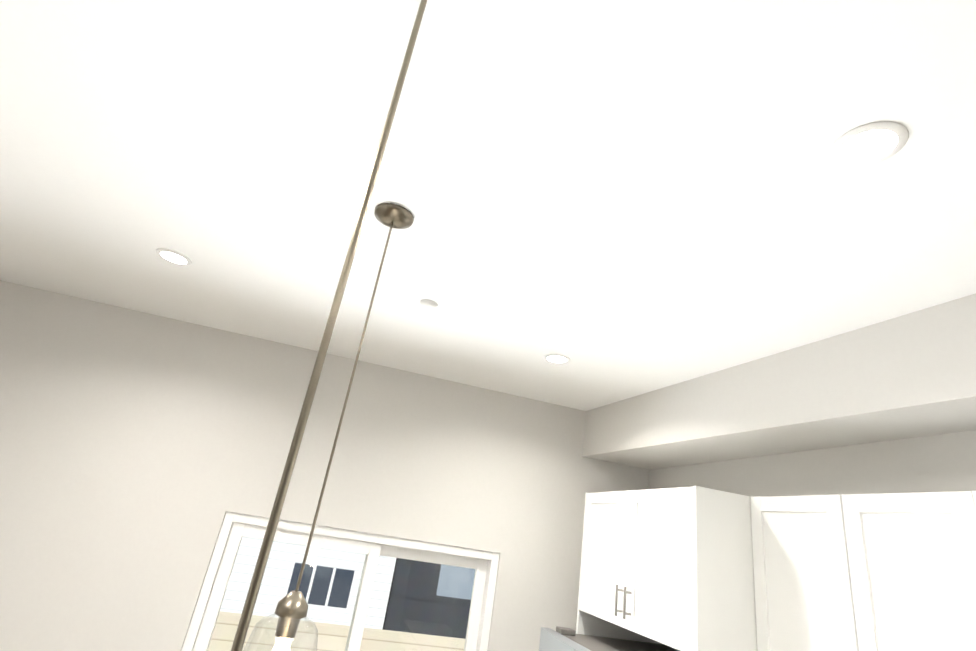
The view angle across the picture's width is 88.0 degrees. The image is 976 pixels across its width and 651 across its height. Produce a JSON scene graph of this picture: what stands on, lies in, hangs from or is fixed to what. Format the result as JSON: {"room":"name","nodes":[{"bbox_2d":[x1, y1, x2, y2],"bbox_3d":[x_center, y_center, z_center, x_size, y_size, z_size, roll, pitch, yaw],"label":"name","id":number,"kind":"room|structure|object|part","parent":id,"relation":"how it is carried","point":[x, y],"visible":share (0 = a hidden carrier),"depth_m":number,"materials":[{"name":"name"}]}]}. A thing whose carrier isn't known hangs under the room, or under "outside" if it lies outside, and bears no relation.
{"room":"kitchen","nodes":[
{"label":"kitchen","id":0,"kind":"room"},
{"bbox_2d":[0,280,579,650],"bbox_3d":[-1.538,1.516,2.512,4.080,3.060,0.150,14,-23,-12],"label":"wall","id":1,"kind":"structure","parent":0,"point":[142,454],"depth_m":2.78,"materials":[{"name":"paint"}]},
{"bbox_2d":[181,512,499,650],"bbox_3d":[-0.822,2.141,2.477,1.538,2.098,0.160,14,-23,-12],"label":"window","id":2,"kind":"structure","parent":1,"relation":"attached to","point":[235,528],"depth_m":2.77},
{"bbox_2d":[0,0,975,410],"bbox_3d":[0.232,-1.355,-0.944,4.910,0.100,9.260,14,-23,-12],"label":"ceiling","id":3,"kind":"structure","parent":0,"point":[616,200],"depth_m":1.33,"materials":[{"name":"paint"}]},
{"bbox_2d":[156,248,191,265],"bbox_3d":[-1.312,-0.284,2.110,0.136,0.006,0.136,14,-23,-12],"label":"recessed light","id":4,"kind":"object","parent":3,"relation":"in","point":[172,256],"visible":1,"depth_m":2.10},
{"bbox_2d":[243,203,413,650],"bbox_3d":[-0.386,0.241,1.334,0.192,1.279,0.192,14,-23,-12],"label":"pendant light","id":5,"kind":"object","parent":3,"relation":"hanging from","point":[291,609],"visible":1,"depth_m":1.20,"materials":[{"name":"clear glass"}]},
{"bbox_3d":[-0.466,0.741,1.127,0.192,0.185,0.192,14,-23,-12],"label":"lamp shade","id":6,"kind":"part","parent":5,"relation":"part of","materials":[{"name":"clear glass"}]},
{"bbox_2d":[231,0,426,650],"bbox_3d":[-0.124,-0.075,0.466,0.192,1.279,0.192,14,-23,-12],"label":"pendant light","id":7,"kind":"object","parent":3,"relation":"hanging from","point":[251,597],"visible":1,"depth_m":0.42,"materials":[{"name":"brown metal"}]},
{"bbox_2d":[420,299,437,309],"bbox_3d":[-0.255,-0.085,2.158,0.080,0.020,0.080,14,-23,-12],"label":"cap","id":8,"kind":"object","parent":3,"relation":"attached to","point":[426,304],"visible":1,"depth_m":2.14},
{"bbox_2d":[544,354,569,363],"bbox_3d":[0.350,0.170,2.566,0.136,0.006,0.136,14,-23,-12],"label":"recessed light","id":9,"kind":"object","parent":3,"relation":"in","point":[557,358],"visible":1,"depth_m":2.56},
{"bbox_2d":[829,121,908,167],"bbox_3d":[0.800,-0.377,1.064,0.136,0.006,0.136,14,-23,-12],"label":"recessed light","id":10,"kind":"object","parent":3,"relation":"in","point":[869,144],"visible":1,"depth_m":1.06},
{"bbox_2d":[564,293,975,633],"bbox_3d":[2.006,0.595,-1.094,0.680,3.060,9.260,14,-23,-12],"label":"wall","id":11,"kind":"structure","parent":0,"point":[888,406],"depth_m":2.05,"materials":[{"name":"paint"}]},
{"bbox_2d":[577,491,619,629],"bbox_3d":[0.894,1.232,2.639,0.608,0.606,0.531,14,-23,-12],"label":"upper cabinet","id":12,"kind":"object","parent":11,"relation":"attached to","point":[601,526],"depth_m":2.65,"materials":[{"name":"white wood"}]},
{"bbox_2d":[616,486,751,650],"bbox_3d":[1.011,1.096,2.265,0.608,0.606,0.531,14,-23,-12],"label":"upper cabinet","id":13,"kind":"object","parent":11,"relation":"attached to","point":[696,568],"depth_m":2.05,"materials":[{"name":"white wood"}]},
{"bbox_2d":[744,495,847,650],"bbox_3d":[1.249,1.166,1.733,0.348,1.066,0.478,14,-23,-12],"label":"upper cabinet","id":14,"kind":"object","parent":11,"relation":"attached to","point":[795,586],"depth_m":1.83,"materials":[{"name":"white wood"}]},
{"bbox_2d":[832,492,967,650],"bbox_3d":[1.395,0.832,1.453,0.348,0.624,0.452,14,-23,-12],"label":"upper cabinet","id":15,"kind":"object","parent":11,"relation":"attached to","point":[896,563],"depth_m":1.51,"materials":[{"name":"white wood"}]},
{"bbox_2d":[940,491,975,650],"bbox_3d":[1.490,0.722,1.150,0.348,0.624,0.452,14,-23,-12],"label":"upper cabinet","id":16,"kind":"object","parent":11,"relation":"attached to","point":[959,507],"depth_m":1.37,"materials":[{"name":"white wood"}]},
{"bbox_3d":[-0.230,1.535,-2.136,4.910,0.100,9.260,14,-23,-12],"label":"floor","id":17,"kind":"structure","parent":0,"visible":0},
{"bbox_2d":[539,626,678,650],"bbox_3d":[0.602,2.298,1.923,0.894,1.810,0.914,14,-23,-12],"label":"fridge","id":18,"kind":"object","parent":17,"relation":"on","point":[563,639],"visible":0.96,"depth_m":2.49,"materials":[{"name":"metal"}]},
{"bbox_3d":[-1.311,3.739,3.532,6.400,0.110,2.995,14,-23,-12],"label":"deck","id":19,"kind":"object","parent":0,"visible":0},
{"bbox_2d":[208,611,464,650],"bbox_3d":[-1.246,3.253,3.787,6.520,1.210,3.100,14,-23,-12],"label":"fence","id":20,"kind":"object","parent":19,"relation":"on","point":[230,622],"depth_m":5.25,"materials":[{"name":"beige wood"}]},
{"label":"outside","id":21,"kind":"structure","parent":0,"visible":0},
{"bbox_2d":[220,536,395,628],"bbox_3d":[-4.658,0.187,7.710,7.720,9.500,0.260,14,-23,-12],"label":"house","id":22,"kind":"structure","parent":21,"point":[324,588],"depth_m":7.05,"materials":[{"name":"white"}]},
{"bbox_2d":[384,558,474,638],"bbox_3d":[2.088,1.729,8.833,6.280,9.500,0.240,14,-23,-12],"label":"window","id":23,"kind":"structure","parent":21,"point":[418,568],"depth_m":7.08,"materials":[{"name":"black glass"}]}
]}

